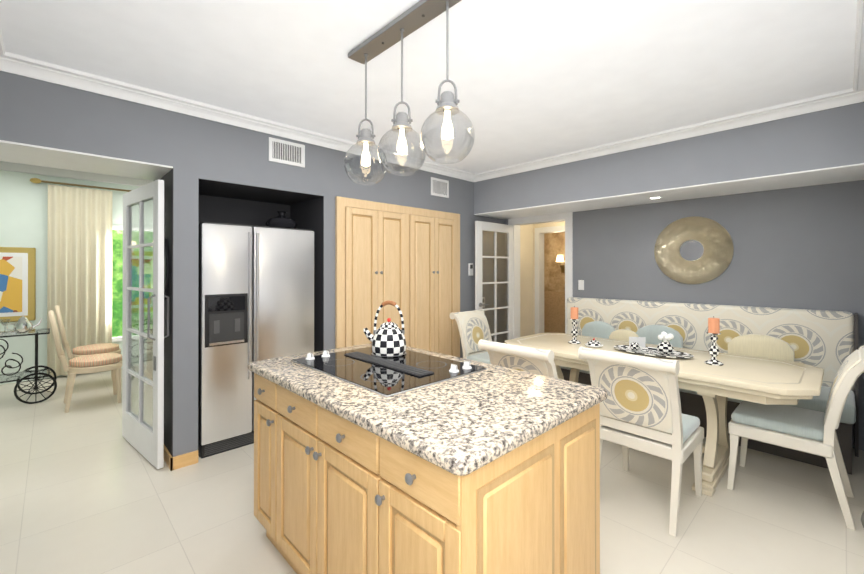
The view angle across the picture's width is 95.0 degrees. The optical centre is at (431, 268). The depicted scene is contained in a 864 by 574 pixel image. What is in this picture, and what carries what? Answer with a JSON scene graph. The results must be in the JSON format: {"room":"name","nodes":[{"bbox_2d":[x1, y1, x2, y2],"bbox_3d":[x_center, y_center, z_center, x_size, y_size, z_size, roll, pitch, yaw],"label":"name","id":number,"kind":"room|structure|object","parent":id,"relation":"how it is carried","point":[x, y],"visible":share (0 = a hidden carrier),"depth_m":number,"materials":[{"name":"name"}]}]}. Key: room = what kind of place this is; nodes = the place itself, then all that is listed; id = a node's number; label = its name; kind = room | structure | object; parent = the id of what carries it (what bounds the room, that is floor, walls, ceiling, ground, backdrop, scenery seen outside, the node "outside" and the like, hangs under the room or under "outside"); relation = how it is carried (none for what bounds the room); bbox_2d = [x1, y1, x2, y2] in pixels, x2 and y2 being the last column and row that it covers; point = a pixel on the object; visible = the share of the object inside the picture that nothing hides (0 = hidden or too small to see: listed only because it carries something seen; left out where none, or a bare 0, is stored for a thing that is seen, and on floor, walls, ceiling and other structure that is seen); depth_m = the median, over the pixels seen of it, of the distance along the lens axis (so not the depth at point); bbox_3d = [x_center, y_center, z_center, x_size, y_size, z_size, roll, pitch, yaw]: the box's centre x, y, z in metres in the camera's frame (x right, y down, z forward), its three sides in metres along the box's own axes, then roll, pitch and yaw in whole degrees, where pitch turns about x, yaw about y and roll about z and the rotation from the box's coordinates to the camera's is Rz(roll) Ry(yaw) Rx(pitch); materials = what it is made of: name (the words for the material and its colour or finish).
{"room":"kitchen","nodes":[
{"label":"kitchen","id":0,"kind":"room"},
{"bbox_2d":[0,170,152,384],"bbox_3d":[-5.398,0.063,5.012,6.040,2.780,0.120,0,0,-44],"label":"wall","id":1,"kind":"structure","parent":0,"point":[23,210],"depth_m":5.16,"materials":[{"name":"paint"}]},
{"bbox_2d":[0,247,35,321],"bbox_3d":[-5.478,0.203,4.821,0.920,0.940,0.042,0,0,-44],"label":"painting","id":2,"kind":"object","parent":1,"relation":"attached to","point":[17,283],"visible":0.9,"depth_m":5.01,"materials":[{"name":"multicoloured paper"}]},
{"bbox_2d":[0,161,152,341],"bbox_3d":[-5.353,-0.137,4.966,5.800,2.380,0.130,0,0,-44],"label":"trim","id":3,"kind":"structure","parent":1,"relation":"attached to","point":[34,169],"depth_m":5.39,"materials":[{"name":"white paint"}]},
{"bbox_2d":[30,178,131,191],"bbox_3d":[-4.309,-1.124,5.841,2.286,0.070,0.070,0,0,-44],"label":"curtain rod","id":4,"kind":"object","parent":1,"relation":"attached to","point":[35,180],"visible":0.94,"depth_m":5.33,"materials":[{"name":"brown metal"}]},
{"bbox_2d":[47,184,111,376],"bbox_3d":[-4.775,0.164,5.388,0.660,2.520,0.090,0,0,-44],"label":"curtain","id":5,"kind":"object","parent":4,"relation":"hanging from","point":[79,274],"visible":0.9,"depth_m":5.38,"materials":[{"name":"beige fabric"}]},
{"bbox_2d":[0,160,153,180],"bbox_3d":[-4.227,-1.361,3.798,6.040,0.060,3.500,0,0,-44],"label":"ceiling","id":6,"kind":"structure","parent":0,"point":[74,170],"depth_m":5.36,"materials":[{"name":"paint"}]},
{"bbox_2d":[0,71,504,456],"bbox_3d":[-1.022,0.128,4.190,5.270,2.645,0.770,0,0,-44],"label":"wall","id":7,"kind":"structure","parent":0,"point":[207,170],"depth_m":2.96,"materials":[{"name":"grey paint"}]},
{"bbox_2d":[0,29,11,72],"bbox_3d":[-0.126,-1.175,-0.230,0.130,0.068,6.849,0,0,-44],"label":"crown molding","id":8,"kind":"structure","parent":7,"relation":"attached to","point":[5,57],"depth_m":2.24,"materials":[{"name":"white paint"}]},
{"bbox_2d":[122,179,168,468],"bbox_3d":[-2.277,0.400,3.138,0.189,2.070,0.898,0,0,-44],"label":"french door","id":9,"kind":"structure","parent":7,"relation":"in","point":[141,436],"depth_m":3.06,"materials":[{"name":"white paint"}]},
{"bbox_2d":[164,238,169,299],"bbox_3d":[-2.040,0.007,3.004,0.037,0.478,0.262,0,0,-44],"label":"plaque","id":10,"kind":"object","parent":7,"relation":"attached to","point":[166,268],"visible":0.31,"depth_m":2.94,"materials":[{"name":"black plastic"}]},
{"bbox_2d":[164,445,197,470],"bbox_3d":[-0.612,1.406,4.433,4.035,0.090,0.582,0,0,-44],"label":"baseboard","id":11,"kind":"structure","parent":7,"relation":"attached to","point":[181,461],"depth_m":2.89,"materials":[{"name":"beige wood"}]},
{"bbox_2d":[12,53,482,181],"bbox_3d":[-0.901,-1.162,3.685,4.138,0.068,0.130,0,0,-44],"label":"crown molding","id":12,"kind":"structure","parent":7,"relation":"attached to","point":[39,70],"depth_m":2.87,"materials":[{"name":"white paint"}]},
{"bbox_2d":[269,137,304,167],"bbox_3d":[-1.252,-1.002,3.429,0.320,0.200,0.013,0,0,-44],"label":"air vent","id":13,"kind":"object","parent":7,"relation":"in","point":[286,152],"visible":1,"depth_m":3.42,"materials":[{"name":"white metal"}]},
{"bbox_2d":[431,177,448,197],"bbox_3d":[0.096,-0.963,4.725,0.300,0.210,0.013,0,0,-44],"label":"air vent","id":14,"kind":"object","parent":7,"relation":"in","point":[440,187],"visible":1,"depth_m":4.72,"materials":[{"name":"white metal"}]},
{"bbox_2d":[468,263,472,275],"bbox_3d":[0.500,0.013,5.102,0.080,0.160,0.024,0,0,-44],"label":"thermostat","id":15,"kind":"object","parent":7,"relation":"attached to","point":[470,269],"visible":1,"depth_m":5.08,"materials":[{"name":"white paint"}]},
{"bbox_2d":[0,0,856,173],"bbox_3d":[1.299,-1.242,1.800,5.400,0.080,7.800,0,0,-44],"label":"ceiling","id":16,"kind":"structure","parent":0,"point":[532,80],"depth_m":2.28,"materials":[{"name":"paint"}]},
{"bbox_2d":[344,0,474,184],"bbox_3d":[-0.148,-0.834,1.948,0.236,0.733,0.856,0,0,-44],"label":"pendant light","id":17,"kind":"object","parent":16,"relation":"hanging from","point":[413,18],"visible":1,"depth_m":1.92,"materials":[{"name":"clear glass"}]},
{"bbox_2d":[474,102,863,219],"bbox_3d":[2.010,-0.947,4.133,0.680,0.495,3.520,0,0,-44],"label":"soffit beam","id":18,"kind":"structure","parent":16,"relation":"attached to","point":[826,146],"depth_m":3.42,"materials":[{"name":"grey paint"}]},
{"bbox_2d":[476,89,863,179],"bbox_3d":[1.773,-1.161,3.795,0.130,0.068,3.359,0,0,-44],"label":"crown molding","id":19,"kind":"structure","parent":16,"relation":"attached to","point":[840,98],"depth_m":3.36,"materials":[{"name":"white paint"}]},
{"bbox_2d":[848,0,863,103],"bbox_3d":[2.204,-1.167,1.971,1.741,0.068,0.130,0,0,-44],"label":"crown molding","id":20,"kind":"structure","parent":16,"relation":"attached to","point":[857,92],"depth_m":2.25,"materials":[{"name":"white paint"}]},
{"bbox_2d":[0,365,863,573],"bbox_3d":[-0.719,1.478,3.458,12.000,0.060,13.000,0,0,-44],"label":"floor","id":21,"kind":"structure","parent":0,"point":[86,487],"depth_m":2.37,"materials":[{"name":"tile"}]},
{"bbox_2d":[0,316,56,403],"bbox_3d":[-4.692,0.982,4.142,1.116,0.948,0.492,0,0,-44],"label":"cart","id":22,"kind":"object","parent":21,"relation":"on","point":[24,325],"visible":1,"depth_m":4.27,"materials":[{"name":"metal"}]},
{"bbox_2d":[48,310,121,412],"bbox_3d":[-3.687,0.941,4.241,0.616,1.024,0.499,0,0,-44],"label":"dining chair","id":23,"kind":"object","parent":21,"relation":"on","point":[95,363],"visible":0.98,"depth_m":4.11,"materials":[{"name":"brown wood"}]},
{"bbox_2d":[54,305,120,377],"bbox_3d":[-4.191,0.943,4.838,0.616,1.024,0.499,0,0,-44],"label":"dining chair","id":24,"kind":"object","parent":21,"relation":"on","point":[84,350],"visible":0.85,"depth_m":4.69,"materials":[{"name":"brown wood"}]},
{"bbox_2d":[132,318,152,379],"bbox_3d":[-3.217,1.080,5.496,1.580,0.750,1.300,0,0,-44],"label":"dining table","id":25,"kind":"object","parent":21,"relation":"on","point":[149,343],"depth_m":5.21,"materials":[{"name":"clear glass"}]},
{"bbox_2d":[198,222,313,458],"bbox_3d":[-1.637,0.548,3.543,0.922,1.800,0.699,0,0,-44],"label":"fridge","id":26,"kind":"object","parent":21,"relation":"on","point":[256,293],"visible":0.79,"depth_m":3.19,"materials":[{"name":"silver metal"}]},
{"bbox_2d":[265,211,297,228],"bbox_3d":[-1.434,-0.445,3.775,0.290,0.185,0.290,0,0,-44],"label":"vase","id":27,"kind":"object","parent":26,"relation":"on","point":[281,220],"visible":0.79,"depth_m":3.67,"materials":[{"name":"black glass"}]},
{"bbox_2d":[335,196,410,348],"bbox_3d":[-0.577,0.385,4.046,0.895,2.130,0.048,0,0,-44],"label":"tall cabinet","id":28,"kind":"object","parent":21,"relation":"on","point":[406,259],"depth_m":3.97,"materials":[{"name":"brown wood"}]},
{"bbox_2d":[252,371,599,573],"bbox_3d":[-0.137,0.995,1.883,0.902,0.894,1.513,0,0,-44],"label":"kitchen island","id":29,"kind":"object","parent":21,"relation":"on","point":[492,469],"depth_m":1.41,"materials":[{"name":"brown wood"}]},
{"bbox_2d":[248,343,607,482],"bbox_3d":[-0.130,0.528,1.899,0.931,0.042,1.562,0,0,-44],"label":"island countertop","id":30,"kind":"structure","parent":29,"relation":"on","point":[466,424],"depth_m":1.45,"materials":[{"name":"stone"}]},
{"bbox_2d":[291,347,486,396],"bbox_3d":[-0.247,0.485,2.076,0.632,0.042,0.862,0,0,-44],"label":"cooktop","id":31,"kind":"object","parent":30,"relation":"in","point":[365,368],"visible":0.96,"depth_m":1.95,"materials":[{"name":"black glass"}]},
{"bbox_2d":[363,300,405,356],"bbox_3d":[-0.256,0.343,2.303,0.212,0.312,0.212,0,0,-44],"label":"kettle","id":32,"kind":"object","parent":31,"relation":"on","point":[386,339],"visible":1,"depth_m":2.24,"materials":[{"name":"multicoloured ceramic"}]},
{"bbox_2d":[411,207,459,356],"bbox_3d":[0.025,0.387,4.625,0.895,2.130,0.048,0,0,-44],"label":"tall cabinet","id":33,"kind":"object","parent":21,"relation":"on","point":[435,235],"depth_m":4.61,"materials":[{"name":"brown wood"}]},
{"bbox_2d":[450,309,491,363],"bbox_3d":[0.617,0.971,4.336,0.524,0.966,0.671,0,0,-44],"label":"chair","id":34,"kind":"object","parent":21,"relation":"on","point":[473,327],"visible":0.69,"depth_m":4.38,"materials":[{"name":"beige fabric"}]},
{"bbox_2d":[478,339,557,378],"bbox_3d":[0.733,0.966,2.719,0.671,0.966,0.524,0,0,-44],"label":"chair","id":35,"kind":"object","parent":21,"relation":"on","point":[531,360],"visible":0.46,"depth_m":2.49,"materials":[{"name":"beige paint"}]},
{"bbox_2d":[578,346,703,536],"bbox_3d":[1.315,0.965,2.460,0.671,0.966,0.524,0,0,-44],"label":"chair","id":36,"kind":"object","parent":21,"relation":"on","point":[640,407],"visible":0.96,"depth_m":2.29,"materials":[{"name":"beige paint"}]},
{"bbox_2d":[504,333,823,496],"bbox_3d":[1.682,1.066,3.235,0.950,0.762,2.150,0,0,-44],"label":"table","id":37,"kind":"object","parent":21,"relation":"on","point":[766,381],"visible":0.67,"depth_m":2.70,"materials":[{"name":"beige paint"}]},
{"bbox_2d":[568,306,580,343],"bbox_3d":[1.308,0.515,3.633,0.116,0.340,0.116,0,0,-44],"label":"candlestick","id":38,"kind":"object","parent":37,"relation":"on","point":[574,318],"visible":1,"depth_m":3.61,"materials":[{"name":"multicoloured ceramic"}]},
{"bbox_2d":[585,338,602,346],"bbox_3d":[1.425,0.650,3.482,0.150,0.069,0.150,0,0,-44],"label":"dish","id":39,"kind":"object","parent":37,"relation":"on","point":[593,343],"visible":1,"depth_m":3.44,"materials":[{"name":"white ceramic"}]},
{"bbox_2d":[614,345,693,358],"bbox_3d":[1.765,0.673,3.185,0.319,0.020,0.580,0,0,-44],"label":"tray","id":40,"kind":"object","parent":37,"relation":"on","point":[649,351],"visible":0.79,"depth_m":3.16,"materials":[{"name":"multicoloured ceramic"}]},
{"bbox_2d":[630,342,639,350],"bbox_3d":[1.668,0.641,3.258,0.072,0.072,0.072,0,0,-44],"label":"ball","id":41,"kind":"object","parent":40,"relation":"on","point":[634,346],"visible":1,"depth_m":3.23,"materials":[{"name":"multicoloured ceramic"}]},
{"bbox_2d":[629,337,645,346],"bbox_3d":[1.744,0.624,3.365,0.120,0.089,0.065,0,0,21],"label":"card holder","id":42,"kind":"object","parent":40,"relation":"on","point":[641,341],"visible":0.89,"depth_m":3.34,"materials":[{"name":"white paint"}]},
{"bbox_2d":[657,331,673,354],"bbox_3d":[1.836,0.587,3.112,0.116,0.180,0.119,0,0,-44],"label":"vase","id":43,"kind":"object","parent":40,"relation":"on","point":[664,346],"visible":1,"depth_m":3.08,"materials":[{"name":"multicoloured ceramic"}]},
{"bbox_2d":[704,316,723,365],"bbox_3d":[2.013,0.512,2.827,0.116,0.340,0.116,0,0,-44],"label":"candlestick","id":44,"kind":"object","parent":37,"relation":"on","point":[713,331],"visible":1,"depth_m":2.81,"materials":[{"name":"multicoloured ceramic"}]},
{"bbox_2d":[560,297,858,474],"bbox_3d":[2.328,0.899,3.801,0.667,1.100,2.410,0,0,-44],"label":"banquette","id":45,"kind":"object","parent":21,"relation":"on","point":[826,341],"visible":0.46,"depth_m":3.41,"materials":[{"name":"fabric"}]},
{"bbox_2d":[727,345,863,529],"bbox_3d":[2.337,0.965,2.517,0.524,0.966,0.671,0,0,-44],"label":"chair","id":46,"kind":"object","parent":21,"relation":"on","point":[802,430],"visible":1,"depth_m":2.40,"materials":[{"name":"beige paint"}]},
{"bbox_2d":[861,511,863,527],"bbox_3d":[1.346,1.042,0.929,0.460,0.800,0.460,0,0,-44],"label":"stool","id":47,"kind":"object","parent":21,"relation":"on","point":[862,518],"visible":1,"depth_m":1.08,"materials":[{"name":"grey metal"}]},
{"bbox_2d":[520,221,564,336],"bbox_3d":[2.027,0.233,6.413,2.250,2.450,2.550,0,0,-44],"label":"wall","id":48,"kind":"structure","parent":0,"point":[554,294],"depth_m":7.42,"materials":[{"name":"beige paint"}]},
{"bbox_2d":[535,226,564,333],"bbox_3d":[2.017,0.393,6.402,0.160,2.130,0.710,0,0,-44],"label":"door frame","id":49,"kind":"structure","parent":48,"relation":"attached to","point":[539,278],"depth_m":6.57,"materials":[{"name":"white paint"}]},
{"bbox_2d":[556,255,563,272],"bbox_3d":[2.390,-0.084,7.366,0.183,0.330,0.146,0,0,-44],"label":"sconce","id":50,"kind":"object","parent":48,"relation":"attached to","point":[559,258],"visible":1,"depth_m":7.32,"materials":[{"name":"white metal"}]},
{"bbox_2d":[505,180,863,450],"bbox_3d":[2.157,0.129,4.561,0.130,2.645,4.240,0,0,-44],"label":"wall","id":51,"kind":"structure","parent":0,"point":[799,248],"depth_m":3.63,"materials":[{"name":"grey paint"}]},
{"bbox_2d":[474,221,512,351],"bbox_3d":[0.840,0.422,5.258,0.790,2.040,0.160,0,0,-44],"label":"french door","id":52,"kind":"structure","parent":51,"relation":"in","point":[495,228],"depth_m":5.25,"materials":[{"name":"white paint"}]},
{"bbox_2d":[508,212,572,338],"bbox_3d":[1.459,0.374,5.284,0.155,2.160,0.950,0,0,-44],"label":"door frame","id":53,"kind":"structure","parent":51,"relation":"attached to","point":[567,218],"depth_m":5.28,"materials":[{"name":"white paint"}]},
{"bbox_2d":[578,280,583,289],"bbox_3d":[1.814,0.203,4.814,0.009,0.120,0.070,0,0,-44],"label":"switch plate","id":54,"kind":"object","parent":51,"relation":"attached to","point":[580,284],"visible":1,"depth_m":4.81,"materials":[{"name":"white paint"}]},
{"bbox_2d":[654,216,733,283],"bbox_3d":[2.593,-0.180,3.965,0.060,0.680,0.680,0,0,-44],"label":"round wall decoration","id":55,"kind":"object","parent":51,"relation":"attached to","point":[693,250],"visible":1,"depth_m":3.94,"materials":[{"name":"gold glass"}]},
{"label":"outside","id":56,"kind":"structure","parent":0,"visible":0},
{"bbox_2d":[112,230,152,336],"bbox_3d":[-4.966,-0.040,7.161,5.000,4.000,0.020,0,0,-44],"label":"garden","id":57,"kind":"object","parent":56,"point":[117,275],"depth_m":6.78,"materials":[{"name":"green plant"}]}
]}

